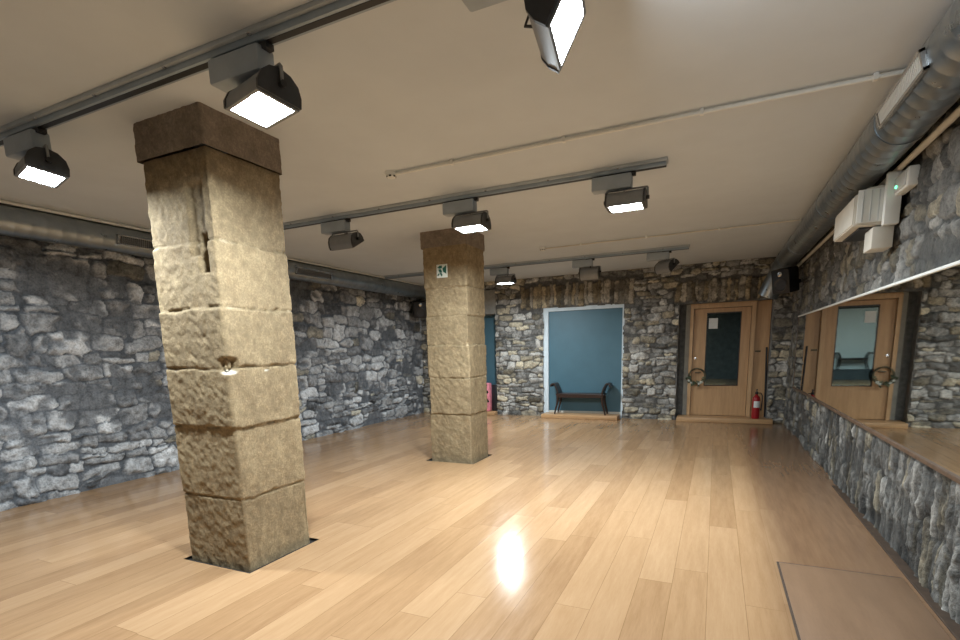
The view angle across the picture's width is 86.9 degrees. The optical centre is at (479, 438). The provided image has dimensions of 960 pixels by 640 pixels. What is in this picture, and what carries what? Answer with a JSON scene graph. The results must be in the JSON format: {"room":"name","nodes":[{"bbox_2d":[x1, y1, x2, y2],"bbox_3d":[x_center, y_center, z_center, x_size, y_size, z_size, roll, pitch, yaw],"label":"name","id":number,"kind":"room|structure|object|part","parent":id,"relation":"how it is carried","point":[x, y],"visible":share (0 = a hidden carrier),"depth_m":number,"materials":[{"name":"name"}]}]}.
{"room":"dance studio","nodes":[
{"label":"dance studio","id":0,"kind":"room"},
{"bbox_2d":[0,235,423,511],"bbox_3d":[-4.167,-1.054,6.645,0.090,3.070,13.350,3,11,25],"label":"wall","id":1,"kind":"structure","parent":0,"point":[85,405],"depth_m":6.12,"materials":[{"name":"stone"}]},
{"bbox_2d":[412,300,426,317],"bbox_3d":[-1.443,-3.027,11.936,0.300,0.415,0.507,-4,10,-15],"label":"loudspeaker","id":2,"kind":"object","parent":1,"relation":"attached to","point":[418,306],"visible":0.98,"depth_m":11.74,"materials":[{"name":"black plastic"}]},
{"bbox_2d":[133,102,309,571],"bbox_3d":[-1.831,-0.602,3.751,0.670,3.064,0.658,3,11,25],"label":"stone pillar","id":3,"kind":"structure","parent":0,"point":[216,217],"depth_m":3.51,"materials":[{"name":"stone"}]},
{"bbox_2d":[420,228,487,463],"bbox_3d":[-0.323,-1.202,6.980,0.673,3.064,0.614,3,11,25],"label":"stone pillar","id":4,"kind":"structure","parent":0,"point":[455,308],"depth_m":6.75,"materials":[{"name":"stone"}]},
{"bbox_2d":[436,264,447,277],"bbox_3d":[-0.492,-2.162,6.556,0.156,0.166,0.012,3,11,25],"label":"exit sign","id":5,"kind":"object","parent":4,"relation":"attached to","point":[442,272],"visible":1,"depth_m":6.55,"materials":[{"name":"white plastic"}]},
{"bbox_2d":[0,0,954,284],"bbox_3d":[-0.663,-2.410,4.758,8.055,0.100,13.350,3,11,25],"label":"ceiling","id":6,"kind":"structure","parent":0,"point":[398,85],"depth_m":3.26,"materials":[{"name":"paint"}]},
{"bbox_2d":[0,0,395,146],"bbox_3d":[-2.151,-1.974,2.930,5.770,0.058,0.112,3,11,25],"label":"track","id":7,"kind":"object","parent":6,"relation":"attached to","point":[314,15],"visible":1,"depth_m":2.60,"materials":[{"name":"grey metal"}]},
{"bbox_2d":[3,127,69,188],"bbox_3d":[-2.900,-1.837,3.313,0.489,0.300,0.226,6,12,38],"label":"floodlight","id":8,"kind":"object","parent":7,"relation":"attached to","point":[38,163],"visible":1,"depth_m":3.25,"materials":[{"name":"black plastic"}]},
{"bbox_3d":[-2.857,-1.705,3.302,0.300,0.041,0.215,6,13,38],"label":"frame","id":9,"kind":"part","parent":8,"relation":"part of","materials":[{"name":"black metal"}]},
{"bbox_3d":[-2.713,-1.750,3.187,0.026,0.030,0.032,6,13,38],"label":"knob","id":10,"kind":"part","parent":8,"relation":"part of","materials":[{"name":"black plastic"}]},
{"bbox_2d":[208,40,301,129],"bbox_3d":[-1.110,-1.744,2.495,0.489,0.300,0.226,6,12,38],"label":"floodlight","id":11,"kind":"object","parent":7,"relation":"attached to","point":[259,91],"visible":1,"depth_m":2.44,"materials":[{"name":"black plastic"}]},
{"bbox_3d":[-1.067,-1.611,2.484,0.300,0.041,0.215,6,13,38],"label":"frame","id":12,"kind":"part","parent":11,"relation":"part of","materials":[{"name":"black metal"}]},
{"bbox_3d":[-0.923,-1.656,2.369,0.026,0.030,0.032,6,13,38],"label":"knob","id":13,"kind":"part","parent":11,"relation":"part of","materials":[{"name":"black plastic"}]},
{"bbox_2d":[462,0,585,73],"bbox_3d":[0.162,-1.638,1.914,0.489,0.376,0.385,3,11,25],"label":"floodlight","id":14,"kind":"object","parent":7,"relation":"attached to","point":[555,24],"visible":1,"depth_m":1.89,"materials":[{"name":"black plastic"}]},
{"bbox_3d":[0.321,-1.543,1.866,0.111,0.196,0.300,1,10,17],"label":"frame","id":15,"kind":"part","parent":14,"relation":"part of","materials":[{"name":"black metal"}]},
{"bbox_2d":[0,199,423,285],"bbox_3d":[-3.866,-2.511,6.234,0.034,0.032,12.950,3,11,25],"label":"ceiling pipe","id":16,"kind":"object","parent":6,"relation":"attached to","point":[1,200],"visible":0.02,"depth_m":5.64,"materials":[{"name":"white galvanized steel"}]},
{"bbox_2d":[0,203,425,299],"bbox_3d":[-3.952,-2.363,6.253,0.325,0.302,12.862,3,11,25],"label":"ventilation duct","id":17,"kind":"object","parent":6,"relation":"attached to","point":[20,222],"visible":0.71,"depth_m":5.66,"materials":[{"name":"metal"}]},
{"bbox_2d":[117,234,154,249],"bbox_3d":[-3.894,-2.304,6.073,0.067,0.112,0.870,3,11,25],"label":"vent grille","id":18,"kind":"object","parent":17,"relation":"attached to","point":[124,241],"depth_m":5.85,"materials":[{"name":"grey metal"}]},
{"bbox_2d":[295,267,331,279],"bbox_3d":[-2.777,-2.748,8.468,0.067,0.112,0.830,3,11,25],"label":"vent grille","id":19,"kind":"object","parent":17,"relation":"attached to","point":[308,273],"depth_m":8.44,"materials":[{"name":"grey metal"}]},
{"bbox_2d":[385,170,396,178],"bbox_3d":[-0.763,-2.261,4.357,0.104,0.052,0.104,3,11,25],"label":"smoke detector","id":20,"kind":"object","parent":6,"relation":"attached to","point":[389,174],"visible":0.98,"depth_m":4.32,"materials":[{"name":"white plastic"}]},
{"bbox_2d":[283,157,667,229],"bbox_3d":[-1.032,-2.431,5.400,5.710,0.058,0.112,3,11,25],"label":"track","id":21,"kind":"object","parent":6,"relation":"attached to","point":[662,162],"visible":0.7,"depth_m":4.84,"materials":[{"name":"grey metal"}]},
{"bbox_2d":[320,218,363,250],"bbox_3d":[-1.548,-2.270,5.689,0.487,0.328,0.223,3,11,25],"label":"floodlight","id":22,"kind":"object","parent":21,"relation":"hanging from","point":[347,240],"visible":1,"depth_m":5.61,"materials":[{"name":"black plastic"}]},
{"bbox_2d":[442,197,490,233],"bbox_3d":[-0.135,-2.210,5.020,0.487,0.293,0.222,3,11,25],"label":"floodlight","id":23,"kind":"object","parent":21,"relation":"hanging from","point":[477,222],"visible":1,"depth_m":4.97,"materials":[{"name":"black plastic"}]},
{"bbox_3d":[-0.084,-2.076,5.021,0.300,0.026,0.216,3,11,25],"label":"frame","id":24,"kind":"part","parent":23,"relation":"part of","materials":[{"name":"black metal"}]},
{"bbox_2d":[591,171,649,213],"bbox_3d":[1.219,-2.141,4.402,0.487,0.289,0.222,3,11,25],"label":"floodlight","id":25,"kind":"object","parent":21,"relation":"hanging from","point":[637,199],"visible":1,"depth_m":4.35,"materials":[{"name":"black plastic"}]},
{"bbox_3d":[1.270,-2.006,4.404,0.300,0.018,0.216,3,11,25],"label":"frame","id":26,"kind":"part","parent":25,"relation":"part of","materials":[{"name":"black metal"}]},
{"bbox_2d":[384,244,689,278],"bbox_3d":[0.674,-3.111,9.066,5.700,0.058,0.112,3,11,25],"label":"track","id":27,"kind":"object","parent":6,"relation":"attached to","point":[680,247],"visible":0.77,"depth_m":8.61,"materials":[{"name":"grey metal"}]},
{"bbox_2d":[490,267,515,284],"bbox_3d":[0.418,-2.955,9.214,0.487,0.286,0.224,3,11,25],"label":"floodlight","id":28,"kind":"object","parent":27,"relation":"hanging from","point":[500,279],"visible":1,"depth_m":9.16,"materials":[{"name":"black plastic"}]},
{"bbox_2d":[572,258,600,280],"bbox_3d":[1.815,-2.855,8.599,0.487,0.346,0.194,3,11,25],"label":"floodlight","id":29,"kind":"object","parent":27,"relation":"hanging from","point":[587,271],"visible":1,"depth_m":8.53,"materials":[{"name":"black plastic"}]},
{"bbox_2d":[646,251,679,274],"bbox_3d":[2.899,-2.795,8.065,0.358,0.340,0.443,-6,11,-23],"label":"floodlight","id":30,"kind":"object","parent":27,"relation":"attached to","point":[667,266],"visible":1,"depth_m":8.03,"materials":[{"name":"black plastic"}]},
{"bbox_2d":[394,69,904,175],"bbox_3d":[0.863,-2.182,3.613,3.500,0.039,0.036,3,11,25],"label":"conduit","id":31,"kind":"object","parent":6,"relation":"attached to","point":[876,75],"visible":0.98,"depth_m":3.40,"materials":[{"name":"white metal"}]},
{"bbox_2d":[545,218,802,248],"bbox_3d":[2.531,-2.823,7.046,3.380,0.035,0.028,3,11,25],"label":"conduit","id":32,"kind":"object","parent":6,"relation":"attached to","point":[800,219],"visible":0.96,"depth_m":6.93,"materials":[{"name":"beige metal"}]},
{"bbox_2d":[758,0,959,298],"bbox_3d":[2.571,-1.784,3.261,0.536,0.784,12.764,3,11,25],"label":"ventilation duct","id":33,"kind":"object","parent":6,"relation":"hanging from","point":[929,85],"visible":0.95,"depth_m":3.07,"materials":[{"name":"metal"}]},
{"bbox_2d":[875,47,929,129],"bbox_3d":[2.298,-1.882,2.763,0.073,0.103,0.760,3,11,25],"label":"vent grille","id":34,"kind":"object","parent":33,"relation":"attached to","point":[916,75],"depth_m":2.70,"materials":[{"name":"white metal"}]},
{"bbox_2d":[0,412,956,639],"bbox_3d":[-0.528,0.602,5.399,8.055,0.001,13.610,3,11,25],"label":"floor","id":35,"kind":"structure","parent":0,"point":[622,528],"depth_m":3.93,"materials":[{"name":"brown wood"}]},
{"bbox_2d":[184,455,490,573],"bbox_3d":[-1.043,0.618,5.623,0.835,0.040,4.385,3,11,25],"label":"trim","id":36,"kind":"structure","parent":35,"relation":"on","point":[311,540],"depth_m":3.88,"materials":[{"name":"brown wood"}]},
{"bbox_2d":[487,410,497,415],"bbox_3d":[-0.063,-0.630,12.194,1.100,0.084,0.510,3,11,25],"label":"wooden step","id":37,"kind":"structure","parent":35,"relation":"on","point":[491,413],"depth_m":11.79,"materials":[{"name":"brown wood"}]},
{"bbox_2d":[487,383,491,410],"bbox_3d":[0.104,-0.972,11.955,0.330,0.660,0.184,3,11,25],"label":"bag","id":38,"kind":"object","parent":37,"relation":"on","point":[489,385],"visible":0.43,"depth_m":11.85,"materials":[{"name":"pink fabric"}]},
{"bbox_2d":[492,385,497,410],"bbox_3d":[0.353,-0.950,11.924,0.120,0.614,0.080,3,11,25],"label":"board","id":39,"kind":"object","parent":37,"relation":"on","point":[494,387],"visible":1,"depth_m":11.89,"materials":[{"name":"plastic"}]},
{"bbox_2d":[541,412,619,419],"bbox_3d":[2.167,-0.479,10.974,1.640,0.084,0.380,3,11,25],"label":"wooden step","id":40,"kind":"structure","parent":35,"relation":"on","point":[593,416],"depth_m":10.84,"materials":[{"name":"brown wood"}]},
{"bbox_2d":[550,382,612,414],"bbox_3d":[2.175,-0.856,10.923,1.294,0.671,0.309,3,11,25],"label":"bench","id":41,"kind":"object","parent":40,"relation":"on","point":[559,394],"visible":1,"depth_m":10.83,"materials":[{"name":"brown wood"}]},
{"bbox_3d":[1.667,-1.098,11.115,0.188,0.233,0.300,3,11,25],"label":"arm","id":42,"kind":"part","parent":41,"relation":"part of","materials":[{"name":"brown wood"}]},
{"bbox_3d":[1.666,-0.750,11.037,0.113,0.451,0.053,3,11,25],"label":"leg","id":43,"kind":"part","parent":41,"relation":"part of","materials":[{"name":"brown wood"}]},
{"bbox_3d":[2.172,-0.945,10.908,1.040,0.045,0.300,3,11,25],"label":"seat","id":44,"kind":"part","parent":41,"relation":"part of","materials":[{"name":"brown wood"}]},
{"bbox_3d":[2.582,-0.702,10.618,0.113,0.451,0.053,3,11,25],"label":"leg","id":45,"kind":"part","parent":41,"relation":"part of","materials":[{"name":"brown wood"}]},
{"bbox_3d":[2.689,-0.745,10.847,0.113,0.451,0.053,3,11,25],"label":"leg","id":46,"kind":"part","parent":41,"relation":"part of","materials":[{"name":"brown wood"}]},
{"bbox_3d":[2.671,-1.046,10.656,0.188,0.233,0.300,3,11,25],"label":"arm","id":47,"kind":"part","parent":41,"relation":"part of","materials":[{"name":"brown wood"}]},
{"bbox_2d":[676,415,772,423],"bbox_3d":[4.806,-0.386,10.034,1.675,0.084,0.630,3,11,25],"label":"wooden step","id":48,"kind":"structure","parent":35,"relation":"on","point":[681,418],"depth_m":9.82,"materials":[{"name":"brown wood"}]},
{"bbox_2d":[751,389,762,418],"bbox_3d":[5.227,-0.644,9.570,0.138,0.558,0.165,-3,10,-9],"label":"fire extinguisher","id":49,"kind":"object","parent":48,"relation":"on","point":[756,409],"visible":1,"depth_m":9.54,"materials":[{"name":"red metal"}]},
{"bbox_2d":[764,347,767,416],"bbox_3d":[5.413,-1.055,9.598,0.079,1.321,0.032,3,11,25],"label":"pole","id":50,"kind":"object","parent":48,"relation":"on","point":[766,355],"visible":1,"depth_m":9.58,"materials":[{"name":"wood"}]},
{"bbox_2d":[777,561,950,639],"bbox_3d":[1.980,1.024,2.536,0.690,0.011,1.845,3,11,25],"label":"floor hatch","id":51,"kind":"object","parent":35,"relation":"on","point":[824,603],"visible":1,"depth_m":2.87,"materials":[{"name":"brown wood"}]},
{"bbox_2d":[484,315,496,384],"bbox_3d":[-0.004,-1.786,12.282,1.165,2.330,0.040,3,11,25],"label":"wall","id":52,"kind":"structure","parent":0,"point":[489,330],"depth_m":12.07,"materials":[{"name":"blue paint"}]},
{"bbox_2d":[549,308,622,411],"bbox_3d":[2.234,-1.654,11.010,1.750,2.385,0.040,3,11,25],"label":"wall","id":53,"kind":"structure","parent":0,"point":[585,346],"depth_m":10.95,"materials":[{"name":"blue paint"}]},
{"bbox_2d":[549,410,620,413],"bbox_3d":[2.287,-0.533,11.157,1.580,0.125,0.024,3,11,25],"label":"baseboard","id":54,"kind":"structure","parent":53,"relation":"attached to","point":[561,411],"depth_m":11.12,"materials":[{"name":"white wood"}]},
{"bbox_2d":[419,257,793,422],"bbox_3d":[2.116,-1.957,10.890,8.015,3.070,0.072,3,11,25],"label":"wall","id":55,"kind":"structure","parent":0,"point":[650,300],"depth_m":10.38,"materials":[{"name":"stone"}]},
{"bbox_2d":[484,290,495,314],"bbox_3d":[-0.234,-3.123,11.775,1.300,0.530,0.075,3,11,25],"label":"trim","id":56,"kind":"structure","parent":55,"relation":"attached to","point":[490,299],"depth_m":11.52,"materials":[{"name":"brown wood"}]},
{"bbox_2d":[542,304,624,417],"bbox_3d":[2.257,-1.677,10.963,1.908,2.465,0.068,3,11,25],"label":"trim","id":57,"kind":"structure","parent":55,"relation":"attached to","point":[546,311],"depth_m":11.14,"materials":[{"name":"white paint"}]},
{"bbox_2d":[674,298,774,417],"bbox_3d":[4.763,-1.535,9.981,1.790,2.390,0.380,3,11,25],"label":"trim","id":58,"kind":"structure","parent":55,"relation":"attached to","point":[773,301],"depth_m":9.65,"materials":[{"name":"brown wood"}]},
{"bbox_2d":[682,300,771,416],"bbox_3d":[4.811,-1.534,9.953,1.480,2.200,0.150,3,11,25],"label":"glazed door","id":59,"kind":"structure","parent":55,"relation":"in","point":[729,400],"depth_m":9.94,"materials":[{"name":"brown wood"}]},
{"bbox_2d":[685,368,705,386],"bbox_3d":[4.309,-1.215,10.134,0.384,0.380,0.101,3,11,25],"label":"twig wreath","id":60,"kind":"object","parent":59,"relation":"hanging from","point":[702,370],"visible":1,"depth_m":10.13,"materials":[{"name":"brown plant"}]},
{"bbox_2d":[709,318,717,328],"bbox_3d":[4.577,-2.249,9.938,0.160,0.200,0.003,3,11,25],"label":"paper note","id":61,"kind":"object","parent":59,"relation":"attached to","point":[713,322],"visible":1,"depth_m":9.94,"materials":[{"name":"white paper"}]},
{"bbox_3d":[4.736,-1.494,10.012,1.000,2.094,0.044,3,11,25],"label":"door","id":62,"kind":"part","parent":59,"relation":"part of","materials":[{"name":"brown wood"}]},
{"bbox_3d":[5.375,-1.507,9.711,0.250,2.200,0.040,3,11,25],"label":"panel","id":63,"kind":"part","parent":59,"relation":"part of","materials":[{"name":"brown wood"}]},
{"bbox_2d":[690,306,751,407],"bbox_3d":[5.368,-1.903,11.046,3.600,2.900,2.150,3,11,25],"label":"wall","id":64,"kind":"structure","parent":0,"point":[722,345],"depth_m":11.94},
{"bbox_2d":[676,305,686,416],"bbox_3d":[4.091,-1.542,10.327,0.132,2.300,0.080,3,11,25],"label":"door frame","id":65,"kind":"structure","parent":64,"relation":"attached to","point":[682,324],"depth_m":10.28,"materials":[{"name":"black wood"}]},
{"bbox_2d":[782,98,959,623],"bbox_3d":[2.933,-0.682,3.400,0.085,3.070,13.350,3,11,25],"label":"wall","id":66,"kind":"structure","parent":0,"point":[913,506],"depth_m":3.65,"materials":[{"name":"stone"}]},
{"bbox_2d":[771,266,800,294],"bbox_3d":[4.965,-2.531,8.142,0.507,0.415,0.300,-6,11,-25],"label":"loudspeaker","id":67,"kind":"object","parent":66,"relation":"attached to","point":[784,280],"visible":1,"depth_m":8.00,"materials":[{"name":"black plastic"}]},
{"bbox_2d":[833,170,904,252],"bbox_3d":[3.155,-1.776,4.154,0.285,0.525,0.795,3,11,25],"label":"air conditioner","id":68,"kind":"object","parent":66,"relation":"attached to","point":[871,216],"depth_m":3.88,"materials":[{"name":"white plastic"}]},
{"bbox_3d":[3.017,-1.773,3.852,0.245,0.240,0.012,3,11,25],"label":"plate","id":69,"kind":"part","parent":68,"relation":"part of","materials":[{"name":"white plastic"}]},
{"bbox_2d":[792,260,959,483],"bbox_3d":[3.571,-0.770,4.867,0.042,1.155,7.532,3,11,25],"label":"wall mirror","id":70,"kind":"object","parent":66,"relation":"attached to","point":[885,360],"visible":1,"depth_m":3.62,"materials":[{"name":"clear glass"}]},
{"bbox_3d":[3.584,-0.215,4.962,0.040,0.028,7.530,3,11,25],"label":"rail","id":71,"kind":"part","parent":70,"relation":"part of","materials":[{"name":"brown wood"}]},
{"bbox_3d":[3.556,-1.329,4.769,0.038,0.019,7.530,3,11,25],"label":"rail","id":72,"kind":"part","parent":70,"relation":"part of","materials":[{"name":"white metal"}]},
{"bbox_2d":[796,105,959,266],"bbox_3d":[2.715,-1.838,2.924,0.044,0.044,12.300,3,11,25],"label":"pipe","id":73,"kind":"object","parent":66,"relation":"attached to","point":[955,114],"visible":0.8,"depth_m":3.31,"materials":[{"name":"beige metal"}]},
{"bbox_2d":[832,485,959,639],"bbox_3d":[2.737,0.890,3.196,0.065,0.012,4.700,3,11,25],"label":"baseboard","id":74,"kind":"structure","parent":66,"relation":"attached to","point":[953,627],"depth_m":3.32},
{"bbox_2d":[894,164,919,195],"bbox_3d":[3.033,-1.834,3.615,0.085,0.132,0.300,3,11,25],"label":"emergency light","id":75,"kind":"object","parent":66,"relation":"attached to","point":[907,180],"visible":1,"depth_m":3.52,"materials":[{"name":"white plastic"}]}
]}

